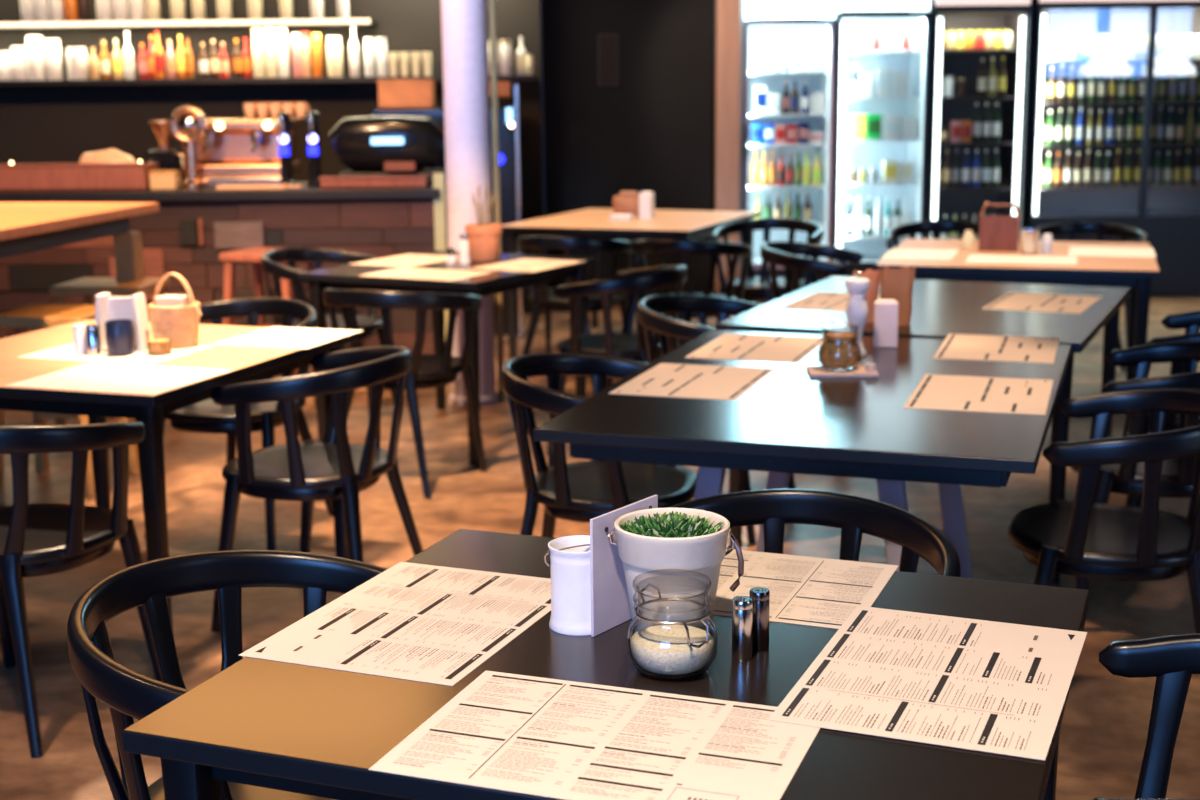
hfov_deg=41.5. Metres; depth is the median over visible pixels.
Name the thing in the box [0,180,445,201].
countertop
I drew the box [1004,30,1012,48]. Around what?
drink can
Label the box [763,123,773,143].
carton
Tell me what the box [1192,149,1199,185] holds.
bottle
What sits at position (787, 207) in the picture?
bottle
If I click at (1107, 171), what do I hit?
bottle
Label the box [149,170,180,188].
crate
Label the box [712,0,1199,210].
wall
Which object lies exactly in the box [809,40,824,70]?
carton
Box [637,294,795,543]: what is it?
armchair
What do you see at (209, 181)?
drip tray
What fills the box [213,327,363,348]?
placemat
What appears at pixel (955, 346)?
paper menu
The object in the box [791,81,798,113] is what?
bottle
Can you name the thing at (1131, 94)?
bottle
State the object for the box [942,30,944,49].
drink can
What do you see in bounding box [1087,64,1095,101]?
bottle
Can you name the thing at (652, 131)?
wall
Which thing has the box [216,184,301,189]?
serving board
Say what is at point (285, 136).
lamp
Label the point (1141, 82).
bottle
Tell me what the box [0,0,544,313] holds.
wall
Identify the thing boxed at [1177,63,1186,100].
bottle
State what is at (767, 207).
bottle
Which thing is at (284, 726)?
dining table
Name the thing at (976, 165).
bottle
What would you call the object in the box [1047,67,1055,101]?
bottle
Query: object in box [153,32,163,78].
bottle
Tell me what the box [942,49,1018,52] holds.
shelf
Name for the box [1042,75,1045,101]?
bottle
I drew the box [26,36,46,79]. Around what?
canister
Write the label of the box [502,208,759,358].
dining table
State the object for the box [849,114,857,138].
carton
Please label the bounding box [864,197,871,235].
bottle
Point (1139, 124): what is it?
bottle
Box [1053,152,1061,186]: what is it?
bottle
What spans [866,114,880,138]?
carton
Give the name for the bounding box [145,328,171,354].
glass votive
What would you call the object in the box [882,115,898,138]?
carton
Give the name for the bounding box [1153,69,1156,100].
bottle
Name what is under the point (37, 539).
armchair
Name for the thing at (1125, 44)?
carton
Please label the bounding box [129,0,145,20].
canister
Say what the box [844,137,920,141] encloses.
shelf
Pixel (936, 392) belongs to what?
paper menu
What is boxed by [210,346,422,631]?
armchair
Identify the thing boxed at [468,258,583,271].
paper menu
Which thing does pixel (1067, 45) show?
carton
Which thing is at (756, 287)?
armchair
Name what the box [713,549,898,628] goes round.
paper menu
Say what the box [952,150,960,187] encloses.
bottle
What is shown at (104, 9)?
canister
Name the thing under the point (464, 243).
pepper mill
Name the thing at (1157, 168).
bottle
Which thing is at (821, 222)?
shelf
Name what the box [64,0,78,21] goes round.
canister
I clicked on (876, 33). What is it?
drink can
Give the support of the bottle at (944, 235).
in the fridge at (1016, 16)
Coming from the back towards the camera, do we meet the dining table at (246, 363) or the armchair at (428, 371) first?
the armchair at (428, 371)
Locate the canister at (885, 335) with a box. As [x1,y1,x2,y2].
[873,299,897,347]
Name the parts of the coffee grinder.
dosing arm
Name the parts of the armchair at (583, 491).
leg, leg, rail, seat frame, seat, arm post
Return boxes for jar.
[627,575,717,679]
[818,322,860,370]
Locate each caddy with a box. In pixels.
[95,293,149,352]
[978,202,1019,251]
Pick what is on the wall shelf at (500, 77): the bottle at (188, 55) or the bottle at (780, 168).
the bottle at (188, 55)
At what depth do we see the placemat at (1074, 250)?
7.00 m
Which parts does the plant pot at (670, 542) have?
handle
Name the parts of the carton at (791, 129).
printed panel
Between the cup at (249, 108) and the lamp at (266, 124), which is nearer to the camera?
the lamp at (266, 124)
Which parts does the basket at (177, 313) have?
handle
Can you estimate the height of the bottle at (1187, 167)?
0.250 m
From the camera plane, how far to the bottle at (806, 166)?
11.04 m
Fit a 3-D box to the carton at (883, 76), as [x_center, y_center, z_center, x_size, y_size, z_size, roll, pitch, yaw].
[1.957,-2.194,10.950,0.100,0.190,0.093,-1,11,0]
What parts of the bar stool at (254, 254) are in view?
leg, seat, leg, leg, leg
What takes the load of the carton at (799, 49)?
on the fridge at (757, 33)
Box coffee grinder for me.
[147,120,184,183]
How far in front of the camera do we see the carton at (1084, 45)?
10.87 m
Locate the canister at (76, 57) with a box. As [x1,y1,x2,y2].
[66,47,88,79]
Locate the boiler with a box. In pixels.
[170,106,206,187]
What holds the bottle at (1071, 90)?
on the fridge at (1169, 216)
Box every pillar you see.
[441,0,498,405]
[714,0,740,293]
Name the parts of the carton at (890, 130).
printed panel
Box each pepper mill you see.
[459,234,469,263]
[845,270,869,355]
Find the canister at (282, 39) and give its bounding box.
[277,29,289,77]
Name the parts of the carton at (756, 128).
printed panel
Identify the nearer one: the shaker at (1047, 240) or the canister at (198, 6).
the shaker at (1047, 240)
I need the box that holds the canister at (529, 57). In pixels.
[526,54,533,74]
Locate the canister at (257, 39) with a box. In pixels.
[252,29,264,77]
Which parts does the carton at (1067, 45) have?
printed panel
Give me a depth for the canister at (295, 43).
9.96 m
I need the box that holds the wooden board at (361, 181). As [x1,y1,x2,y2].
[319,176,428,188]
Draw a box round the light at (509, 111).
[506,108,512,122]
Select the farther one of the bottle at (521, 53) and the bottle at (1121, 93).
the bottle at (1121, 93)
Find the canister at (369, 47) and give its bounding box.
[364,38,375,76]
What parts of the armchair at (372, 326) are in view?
arm post, rail, seat, seat frame, arm post, leg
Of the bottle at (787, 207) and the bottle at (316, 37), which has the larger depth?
the bottle at (787, 207)
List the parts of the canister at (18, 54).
lid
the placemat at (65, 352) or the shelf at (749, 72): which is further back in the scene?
the shelf at (749, 72)
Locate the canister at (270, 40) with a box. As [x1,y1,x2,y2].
[264,29,277,77]
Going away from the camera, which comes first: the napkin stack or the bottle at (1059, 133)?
the napkin stack
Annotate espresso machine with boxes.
[181,117,299,186]
[329,115,445,184]
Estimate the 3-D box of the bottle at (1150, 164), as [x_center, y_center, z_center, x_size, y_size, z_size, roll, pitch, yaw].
[3.823,-1.622,11.064,0.057,0.255,0.057,-1,11,0]
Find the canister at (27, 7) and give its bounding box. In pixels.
[20,0,35,21]
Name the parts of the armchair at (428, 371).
arm post, leg, leg, rail, seat frame, leg, seat, arm post, leg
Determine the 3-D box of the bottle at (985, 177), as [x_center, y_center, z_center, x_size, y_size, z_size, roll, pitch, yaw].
[2.693,-1.618,11.062,0.056,0.260,0.056,-1,11,0]
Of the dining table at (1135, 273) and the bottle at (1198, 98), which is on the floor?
the dining table at (1135, 273)
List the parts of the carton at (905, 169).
printed panel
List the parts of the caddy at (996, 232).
panel, handle, panel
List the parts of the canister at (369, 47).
lid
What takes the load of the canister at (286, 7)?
on the wall shelf at (284, 23)
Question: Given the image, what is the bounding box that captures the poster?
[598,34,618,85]
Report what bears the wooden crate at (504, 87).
on the beverage refrigerator at (508, 117)
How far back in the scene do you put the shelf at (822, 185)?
11.02 m
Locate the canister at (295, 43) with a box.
[291,34,301,76]
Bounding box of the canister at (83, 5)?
[78,0,89,21]
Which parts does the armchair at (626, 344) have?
leg, arm post, seat, leg, rail, arm post, seat frame, leg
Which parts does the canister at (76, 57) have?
lid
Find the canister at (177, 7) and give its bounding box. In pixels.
[170,0,185,20]
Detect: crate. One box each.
[0,163,158,191]
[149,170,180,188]
[377,79,435,108]
[489,81,510,97]
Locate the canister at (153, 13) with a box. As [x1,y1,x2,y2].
[145,0,160,20]
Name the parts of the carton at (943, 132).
printed panel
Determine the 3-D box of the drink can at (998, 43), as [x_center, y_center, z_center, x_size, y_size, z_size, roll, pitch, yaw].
[2.740,-2.476,10.892,0.056,0.130,0.056,-1,11,0]
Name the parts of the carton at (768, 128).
printed panel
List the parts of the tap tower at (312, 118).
tap handle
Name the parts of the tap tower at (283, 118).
tap handle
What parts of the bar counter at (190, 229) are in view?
corner post, panel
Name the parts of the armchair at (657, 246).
arm post, rail, seat frame, seat, leg, arm post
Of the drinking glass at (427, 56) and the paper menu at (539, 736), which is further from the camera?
the drinking glass at (427, 56)
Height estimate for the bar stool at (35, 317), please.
0.672 m
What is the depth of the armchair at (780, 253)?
7.24 m
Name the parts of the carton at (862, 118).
printed panel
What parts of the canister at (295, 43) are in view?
lid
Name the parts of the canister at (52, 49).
lid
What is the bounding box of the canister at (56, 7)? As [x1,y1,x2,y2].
[49,0,64,21]
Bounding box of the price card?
[1096,9,1110,32]
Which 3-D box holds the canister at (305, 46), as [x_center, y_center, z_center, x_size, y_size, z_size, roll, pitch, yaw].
[-1.853,-2.175,9.984,0.052,0.280,0.052,-1,11,0]
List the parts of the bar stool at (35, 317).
leg, leg, seat, leg, leg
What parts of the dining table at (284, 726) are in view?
leg, leg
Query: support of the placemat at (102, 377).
on the dining table at (246, 363)
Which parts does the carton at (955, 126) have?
printed panel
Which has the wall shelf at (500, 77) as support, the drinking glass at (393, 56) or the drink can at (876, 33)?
the drinking glass at (393, 56)
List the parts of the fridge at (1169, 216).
door, panel, door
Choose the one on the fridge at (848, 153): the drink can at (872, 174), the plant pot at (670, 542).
the drink can at (872, 174)
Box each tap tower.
[277,112,295,184]
[306,111,320,186]
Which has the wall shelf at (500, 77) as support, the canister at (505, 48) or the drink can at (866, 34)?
the canister at (505, 48)
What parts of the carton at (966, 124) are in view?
printed panel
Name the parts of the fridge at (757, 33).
handle, panel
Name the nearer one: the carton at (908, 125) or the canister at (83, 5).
the canister at (83, 5)
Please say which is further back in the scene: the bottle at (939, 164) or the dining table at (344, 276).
the bottle at (939, 164)
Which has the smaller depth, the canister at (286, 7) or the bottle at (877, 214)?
the canister at (286, 7)
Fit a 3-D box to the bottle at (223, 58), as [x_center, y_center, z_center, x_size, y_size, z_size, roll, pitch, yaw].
[-2.364,-2.133,9.950,0.060,0.220,0.060,-1,11,0]
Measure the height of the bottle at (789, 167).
0.220 m
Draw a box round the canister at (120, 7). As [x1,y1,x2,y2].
[112,0,129,20]
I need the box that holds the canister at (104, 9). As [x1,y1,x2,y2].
[95,0,112,20]
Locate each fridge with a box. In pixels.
[742,0,835,300]
[831,0,931,276]
[925,0,1032,239]
[1024,0,1199,295]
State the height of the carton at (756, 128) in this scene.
0.140 m
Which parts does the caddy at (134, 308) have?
panel, panel, panel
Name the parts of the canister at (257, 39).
lid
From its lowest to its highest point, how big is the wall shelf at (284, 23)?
0.035 m
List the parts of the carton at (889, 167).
printed panel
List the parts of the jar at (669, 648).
glass lid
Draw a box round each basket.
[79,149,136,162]
[148,273,201,349]
[613,191,638,217]
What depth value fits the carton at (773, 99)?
10.93 m
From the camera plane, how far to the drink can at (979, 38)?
10.87 m
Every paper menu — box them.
[238,562,550,685]
[351,254,459,266]
[358,267,492,280]
[368,671,819,799]
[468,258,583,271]
[608,363,775,399]
[684,333,823,362]
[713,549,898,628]
[768,606,1086,759]
[781,292,879,310]
[903,374,1052,414]
[933,334,1059,362]
[982,292,1100,313]
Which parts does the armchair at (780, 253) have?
rail, arm post, arm post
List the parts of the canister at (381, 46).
lid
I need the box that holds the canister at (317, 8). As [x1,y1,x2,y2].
[310,0,323,18]
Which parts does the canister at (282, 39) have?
lid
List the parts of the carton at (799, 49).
printed panel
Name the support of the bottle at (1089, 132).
on the fridge at (1169, 216)
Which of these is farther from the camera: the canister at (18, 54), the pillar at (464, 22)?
the canister at (18, 54)
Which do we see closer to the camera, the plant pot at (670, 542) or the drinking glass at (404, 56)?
the plant pot at (670, 542)
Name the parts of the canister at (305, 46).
lid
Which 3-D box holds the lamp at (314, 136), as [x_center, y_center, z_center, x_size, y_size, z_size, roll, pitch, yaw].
[-1.580,-1.435,8.709,0.052,0.052,0.016,-1,11,0]
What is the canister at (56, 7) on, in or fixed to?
on the wall shelf at (284, 23)
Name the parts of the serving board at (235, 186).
handle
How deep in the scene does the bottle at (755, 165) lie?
11.04 m
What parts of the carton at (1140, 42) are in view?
printed panel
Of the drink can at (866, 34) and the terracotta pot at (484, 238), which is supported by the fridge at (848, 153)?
the drink can at (866, 34)
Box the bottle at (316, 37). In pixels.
[312,33,322,76]
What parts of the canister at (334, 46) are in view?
lid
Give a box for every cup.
[244,103,257,118]
[256,103,269,117]
[269,103,281,117]
[282,103,295,117]
[295,103,309,117]
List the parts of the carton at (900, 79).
printed panel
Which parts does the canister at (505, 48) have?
lid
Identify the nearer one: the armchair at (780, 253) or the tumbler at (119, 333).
the tumbler at (119, 333)
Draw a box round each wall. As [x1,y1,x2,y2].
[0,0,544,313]
[542,0,712,304]
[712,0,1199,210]
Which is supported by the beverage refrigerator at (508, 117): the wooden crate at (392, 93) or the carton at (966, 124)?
the wooden crate at (392, 93)
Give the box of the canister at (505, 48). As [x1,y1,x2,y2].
[500,39,511,74]
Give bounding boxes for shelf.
[0,19,377,29]
[0,75,537,85]
[748,71,827,74]
[748,112,827,116]
[748,142,826,146]
[748,182,825,188]
[811,220,825,227]
[840,50,922,54]
[842,230,917,238]
[843,179,918,185]
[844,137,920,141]
[845,96,921,98]
[937,183,1012,190]
[939,140,1014,144]
[940,96,1016,99]
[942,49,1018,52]
[1039,182,1199,189]
[1040,141,1199,147]
[1042,100,1199,104]
[1044,59,1199,63]
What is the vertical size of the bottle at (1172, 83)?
0.240 m
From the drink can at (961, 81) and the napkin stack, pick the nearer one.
the napkin stack
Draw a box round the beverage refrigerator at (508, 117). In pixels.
[373,84,523,334]
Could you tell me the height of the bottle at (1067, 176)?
0.250 m
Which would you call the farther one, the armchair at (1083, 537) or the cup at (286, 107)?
the cup at (286, 107)
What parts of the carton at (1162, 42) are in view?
printed panel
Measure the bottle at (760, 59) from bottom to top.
0.170 m
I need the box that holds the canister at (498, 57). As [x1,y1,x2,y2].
[488,40,499,74]
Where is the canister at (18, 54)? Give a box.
[11,46,27,79]
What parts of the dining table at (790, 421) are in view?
leg, leg, leg, leg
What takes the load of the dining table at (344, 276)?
on the floor
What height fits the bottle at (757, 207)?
0.220 m
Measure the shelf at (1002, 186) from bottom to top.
0.016 m
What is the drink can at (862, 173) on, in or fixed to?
on the fridge at (848, 153)
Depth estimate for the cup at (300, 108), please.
8.93 m
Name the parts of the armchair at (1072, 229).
rail, leg, leg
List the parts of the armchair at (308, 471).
leg, arm post, seat, leg, rail, seat frame, arm post, leg, leg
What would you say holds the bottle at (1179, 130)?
on the fridge at (1169, 216)
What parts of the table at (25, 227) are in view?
leg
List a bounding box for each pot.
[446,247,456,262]
[465,183,501,260]
[608,508,743,633]
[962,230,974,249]
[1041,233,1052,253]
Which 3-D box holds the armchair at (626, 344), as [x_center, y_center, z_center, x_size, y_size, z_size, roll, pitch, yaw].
[0.093,-0.172,6.527,0.543,0.770,0.603,5,13,27]
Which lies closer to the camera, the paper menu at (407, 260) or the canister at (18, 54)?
the paper menu at (407, 260)
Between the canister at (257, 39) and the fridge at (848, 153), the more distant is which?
the fridge at (848, 153)
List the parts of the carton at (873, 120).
printed panel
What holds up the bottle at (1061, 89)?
on the fridge at (1169, 216)
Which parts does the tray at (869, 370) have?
round knob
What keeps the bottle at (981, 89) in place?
in the fridge at (1016, 16)
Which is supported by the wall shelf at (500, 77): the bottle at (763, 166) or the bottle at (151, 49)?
the bottle at (151, 49)
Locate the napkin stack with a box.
[609,214,634,220]
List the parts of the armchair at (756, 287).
leg, arm post, leg, seat frame, seat, rail, arm post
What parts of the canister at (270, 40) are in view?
lid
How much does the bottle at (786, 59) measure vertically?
0.200 m
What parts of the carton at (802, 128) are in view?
printed panel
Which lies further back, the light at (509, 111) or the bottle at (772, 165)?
the bottle at (772, 165)
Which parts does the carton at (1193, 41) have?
printed panel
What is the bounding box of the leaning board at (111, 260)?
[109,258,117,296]
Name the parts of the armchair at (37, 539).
leg, leg, seat frame, seat, rail, arm post, leg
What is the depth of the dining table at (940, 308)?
5.13 m
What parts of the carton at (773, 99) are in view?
printed panel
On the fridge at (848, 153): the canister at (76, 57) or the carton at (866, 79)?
the carton at (866, 79)
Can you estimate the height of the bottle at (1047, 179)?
0.240 m
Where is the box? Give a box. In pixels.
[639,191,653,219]
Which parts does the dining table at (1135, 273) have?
leg, leg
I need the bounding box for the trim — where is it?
[489,0,504,400]
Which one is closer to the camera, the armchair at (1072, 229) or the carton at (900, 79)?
the armchair at (1072, 229)
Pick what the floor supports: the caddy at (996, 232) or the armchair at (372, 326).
the armchair at (372, 326)
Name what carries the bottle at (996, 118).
on the fridge at (1016, 16)
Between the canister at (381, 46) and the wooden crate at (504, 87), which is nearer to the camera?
the wooden crate at (504, 87)
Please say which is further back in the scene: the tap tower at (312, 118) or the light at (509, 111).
the light at (509, 111)
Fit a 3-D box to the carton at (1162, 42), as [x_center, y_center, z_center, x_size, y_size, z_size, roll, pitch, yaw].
[3.855,-2.425,10.908,0.090,0.160,0.093,-1,11,0]
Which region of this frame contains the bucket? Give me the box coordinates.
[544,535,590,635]
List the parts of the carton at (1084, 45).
printed panel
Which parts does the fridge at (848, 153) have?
panel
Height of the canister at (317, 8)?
0.220 m
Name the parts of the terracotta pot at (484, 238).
pot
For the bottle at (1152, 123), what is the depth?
10.99 m
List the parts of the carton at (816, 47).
printed panel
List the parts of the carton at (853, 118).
printed panel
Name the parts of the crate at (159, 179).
lid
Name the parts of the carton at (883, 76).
printed panel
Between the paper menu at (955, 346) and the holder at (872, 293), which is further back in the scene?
the holder at (872, 293)
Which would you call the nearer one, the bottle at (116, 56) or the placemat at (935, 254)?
the placemat at (935, 254)
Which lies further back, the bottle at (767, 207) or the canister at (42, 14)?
the bottle at (767, 207)
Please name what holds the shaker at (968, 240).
on the dining table at (1135, 273)
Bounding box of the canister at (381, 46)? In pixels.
[376,38,387,76]
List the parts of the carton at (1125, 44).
printed panel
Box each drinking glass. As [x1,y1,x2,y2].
[388,52,397,75]
[400,52,408,75]
[411,52,419,75]
[422,52,431,75]
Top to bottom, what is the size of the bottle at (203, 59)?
0.220 m
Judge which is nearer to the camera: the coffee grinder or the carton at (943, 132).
the coffee grinder
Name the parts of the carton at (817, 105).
printed panel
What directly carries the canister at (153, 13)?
on the wall shelf at (284, 23)
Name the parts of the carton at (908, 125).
printed panel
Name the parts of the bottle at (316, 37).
lid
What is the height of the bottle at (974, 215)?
0.270 m
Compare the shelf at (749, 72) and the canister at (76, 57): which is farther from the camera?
the shelf at (749, 72)
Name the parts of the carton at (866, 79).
printed panel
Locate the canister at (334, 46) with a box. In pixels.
[327,36,342,76]
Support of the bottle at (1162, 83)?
on the fridge at (1169, 216)
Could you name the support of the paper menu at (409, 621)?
on the dining table at (284, 726)
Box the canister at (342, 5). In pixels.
[337,0,348,18]
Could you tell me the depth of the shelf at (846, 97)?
10.90 m
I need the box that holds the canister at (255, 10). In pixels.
[247,0,262,19]
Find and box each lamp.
[215,122,222,129]
[263,121,271,128]
[278,134,287,143]
[308,134,316,143]
[499,153,504,164]
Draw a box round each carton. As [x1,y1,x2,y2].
[751,123,762,143]
[754,86,766,113]
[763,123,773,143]
[767,93,779,113]
[774,124,785,143]
[786,124,796,143]
[792,42,807,71]
[797,123,808,143]
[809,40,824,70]
[809,131,822,142]
[810,93,824,112]
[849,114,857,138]
[858,114,866,138]
[859,73,873,96]
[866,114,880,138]
[875,68,891,96]
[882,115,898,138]
[882,160,897,182]
[892,71,908,95]
[898,161,912,181]
[899,116,916,138]
[939,128,947,142]
[949,120,961,142]
[960,120,971,142]
[1058,32,1075,60]
[1076,38,1092,59]
[1116,36,1133,59]
[1133,36,1147,59]
[1155,36,1168,59]
[1186,35,1199,58]
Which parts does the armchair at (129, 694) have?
arm post, rail, seat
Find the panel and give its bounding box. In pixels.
[739,0,744,277]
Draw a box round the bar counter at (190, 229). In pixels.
[0,173,448,354]
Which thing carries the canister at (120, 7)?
on the wall shelf at (284, 23)
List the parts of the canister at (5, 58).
lid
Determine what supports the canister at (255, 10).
on the wall shelf at (284, 23)
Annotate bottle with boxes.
[89,47,99,79]
[100,40,110,78]
[112,39,122,78]
[123,32,134,78]
[138,43,148,78]
[148,35,154,78]
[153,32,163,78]
[166,40,175,78]
[176,35,184,78]
[183,36,193,78]
[199,43,208,77]
[209,40,219,77]
[219,42,228,77]
[232,39,242,77]
[242,38,251,77]
[312,33,322,76]
[349,25,359,76]
[516,36,526,74]
[751,151,758,185]
[754,194,761,218]
[757,47,763,71]
[760,151,767,185]
[764,193,771,217]
[766,42,772,71]
[768,151,775,185]
[774,39,781,71]
[774,193,781,217]
[777,154,784,185]
[782,81,789,113]
[783,42,789,71]
[784,193,791,217]
[785,154,793,185]
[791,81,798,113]
[794,152,801,185]
[794,193,801,218]
[801,81,808,112]
[803,152,810,184]
[804,193,811,220]
[813,153,820,184]
[845,197,852,235]
[852,67,859,96]
[854,197,861,235]
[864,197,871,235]
[874,197,881,235]
[883,197,891,235]
[893,196,900,227]
[903,196,910,224]
[938,156,940,187]
[941,215,948,238]
[942,150,950,187]
[950,214,957,238]
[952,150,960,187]
[962,150,969,186]
[971,103,979,141]
[972,149,979,186]
[973,214,977,239]
[977,58,985,96]
[981,149,989,186]
[982,103,989,141]
[987,57,995,96]
[991,149,999,186]
[992,103,999,141]
[998,57,1005,96]
[1039,162,1041,186]
[1041,121,1043,144]
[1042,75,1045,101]
[1043,152,1051,186]
[1045,110,1053,144]
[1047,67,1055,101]
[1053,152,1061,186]
[1055,108,1063,144]
[1057,64,1065,101]
[1063,151,1071,186]
[1065,108,1073,144]
[1067,66,1075,101]
[1073,152,1081,186]
[1075,108,1083,144]
[1077,66,1085,101]
[1083,150,1091,186]
[1085,110,1093,144]
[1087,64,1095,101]
[1093,152,1101,186]
[1095,110,1103,144]
[1097,64,1105,101]
[1103,152,1111,186]
[1105,109,1113,144]
[1107,64,1115,100]
[1113,149,1121,186]
[1115,109,1123,144]
[1117,66,1125,100]
[1123,149,1131,185]
[1125,108,1133,143]
[1127,66,1136,100]
[1133,149,1140,185]
[1135,108,1142,143]
[1137,64,1145,100]
[1148,158,1151,185]
[1150,107,1153,143]
[1152,151,1161,185]
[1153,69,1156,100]
[1155,107,1163,143]
[1157,65,1166,100]
[1162,151,1171,185]
[1165,107,1173,143]
[1167,65,1176,100]
[1172,151,1181,185]
[1175,109,1183,143]
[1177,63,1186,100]
[1182,149,1191,185]
[1185,107,1193,143]
[1187,63,1196,100]
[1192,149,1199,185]
[1195,109,1199,143]
[1197,77,1199,99]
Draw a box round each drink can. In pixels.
[848,168,856,182]
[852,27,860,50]
[858,168,866,182]
[862,27,870,50]
[868,169,876,182]
[872,27,880,50]
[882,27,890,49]
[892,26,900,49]
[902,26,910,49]
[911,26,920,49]
[940,77,943,96]
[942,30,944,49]
[945,75,954,96]
[946,30,954,49]
[956,30,964,49]
[957,78,964,96]
[965,30,973,49]
[975,30,983,48]
[985,30,993,48]
[994,30,1002,48]
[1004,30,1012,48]
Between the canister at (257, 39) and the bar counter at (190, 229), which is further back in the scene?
the canister at (257, 39)
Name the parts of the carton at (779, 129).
printed panel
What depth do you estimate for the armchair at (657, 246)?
7.55 m
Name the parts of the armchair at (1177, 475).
leg, seat, arm post, arm post, rail, seat frame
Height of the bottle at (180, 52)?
0.270 m
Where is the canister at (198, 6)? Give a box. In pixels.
[191,0,205,19]
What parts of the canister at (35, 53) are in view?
lid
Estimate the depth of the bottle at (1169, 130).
10.99 m
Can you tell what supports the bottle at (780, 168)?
on the fridge at (757, 33)
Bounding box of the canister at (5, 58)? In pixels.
[0,51,12,80]
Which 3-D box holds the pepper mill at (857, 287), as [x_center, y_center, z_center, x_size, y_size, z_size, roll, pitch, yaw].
[0.714,-0.242,4.398,0.070,0.236,0.070,-1,11,0]
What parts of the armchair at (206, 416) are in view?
leg, seat frame, leg, seat, rail, leg, arm post, leg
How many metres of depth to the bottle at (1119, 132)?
10.99 m
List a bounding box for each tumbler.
[105,319,133,355]
[1019,229,1039,254]
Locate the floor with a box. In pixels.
[0,284,1199,799]
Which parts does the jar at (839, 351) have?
glass lid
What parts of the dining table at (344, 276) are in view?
leg, leg, leg, leg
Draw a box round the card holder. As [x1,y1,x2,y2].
[590,495,657,636]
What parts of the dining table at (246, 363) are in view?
leg, leg, leg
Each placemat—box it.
[5,362,231,394]
[17,343,214,364]
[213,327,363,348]
[881,249,957,259]
[966,254,1077,264]
[1069,246,1155,256]
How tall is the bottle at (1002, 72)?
0.270 m
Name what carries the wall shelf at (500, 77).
attached to the wall at (39, 124)
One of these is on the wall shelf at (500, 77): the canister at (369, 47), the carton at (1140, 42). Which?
the canister at (369, 47)
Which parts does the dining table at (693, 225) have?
leg, leg, leg, leg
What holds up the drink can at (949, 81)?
on the fridge at (1016, 16)
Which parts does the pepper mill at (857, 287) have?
knob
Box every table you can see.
[0,202,158,421]
[0,319,356,629]
[122,529,1089,799]
[298,250,595,465]
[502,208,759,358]
[534,330,1070,578]
[715,276,1130,583]
[875,238,1159,379]
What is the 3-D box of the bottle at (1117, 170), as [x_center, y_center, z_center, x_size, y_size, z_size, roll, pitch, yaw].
[3.614,-1.620,11.064,0.057,0.255,0.057,-1,11,0]
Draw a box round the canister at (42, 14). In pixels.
[34,0,49,21]
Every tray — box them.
[183,176,292,186]
[806,363,878,377]
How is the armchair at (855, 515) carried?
on the floor
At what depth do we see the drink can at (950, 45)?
10.87 m
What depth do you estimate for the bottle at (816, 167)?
11.05 m
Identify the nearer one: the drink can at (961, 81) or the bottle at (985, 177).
the drink can at (961, 81)
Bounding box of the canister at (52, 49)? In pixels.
[44,39,62,79]
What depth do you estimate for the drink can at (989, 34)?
10.87 m
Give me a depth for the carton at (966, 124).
10.97 m
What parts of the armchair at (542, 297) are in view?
leg, arm post, leg, rail, seat, seat frame, leg, leg, arm post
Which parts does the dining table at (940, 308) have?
leg, leg, leg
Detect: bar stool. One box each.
[0,304,139,496]
[49,277,169,424]
[219,247,313,375]
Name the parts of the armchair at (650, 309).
rail, leg, leg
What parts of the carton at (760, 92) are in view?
printed panel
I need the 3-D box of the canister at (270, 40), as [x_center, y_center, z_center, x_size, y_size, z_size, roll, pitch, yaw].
[-2.073,-2.183,9.982,0.072,0.300,0.072,-1,11,0]
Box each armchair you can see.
[0,422,161,757]
[67,550,386,799]
[145,297,332,549]
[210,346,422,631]
[261,248,396,404]
[323,289,486,498]
[501,353,697,537]
[517,236,632,385]
[546,265,686,455]
[631,239,752,334]
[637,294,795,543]
[668,489,960,576]
[711,218,823,323]
[760,241,863,301]
[886,220,978,249]
[1008,389,1199,632]
[1035,222,1147,369]
[1069,341,1199,589]
[1093,633,1199,799]
[1122,310,1199,506]
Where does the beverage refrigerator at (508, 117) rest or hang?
on the floor
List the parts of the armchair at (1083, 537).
leg, leg, arm post, arm post, seat, seat frame, rail, leg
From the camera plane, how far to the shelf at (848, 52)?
10.84 m
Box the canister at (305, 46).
[301,32,310,76]
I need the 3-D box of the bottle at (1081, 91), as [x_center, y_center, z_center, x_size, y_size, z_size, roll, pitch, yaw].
[3.330,-2.183,10.951,0.057,0.240,0.057,-1,11,0]
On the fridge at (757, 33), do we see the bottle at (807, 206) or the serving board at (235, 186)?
the bottle at (807, 206)
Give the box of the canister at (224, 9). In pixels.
[216,0,231,19]
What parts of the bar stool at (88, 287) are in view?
leg, leg, seat, leg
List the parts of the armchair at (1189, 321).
leg, leg, seat, seat frame, rail, arm post, arm post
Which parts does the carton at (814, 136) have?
printed panel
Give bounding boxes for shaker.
[73,324,86,354]
[85,324,101,354]
[732,596,752,660]
[749,587,769,651]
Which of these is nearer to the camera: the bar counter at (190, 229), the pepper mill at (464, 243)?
the pepper mill at (464, 243)
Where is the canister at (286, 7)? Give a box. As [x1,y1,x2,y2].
[279,0,292,19]
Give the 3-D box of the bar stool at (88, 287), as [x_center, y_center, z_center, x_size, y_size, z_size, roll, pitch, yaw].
[-2.122,-0.183,6.943,0.443,0.672,0.383,1,11,8]
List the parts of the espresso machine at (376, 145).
drawer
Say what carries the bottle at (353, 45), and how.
on the wall shelf at (500, 77)

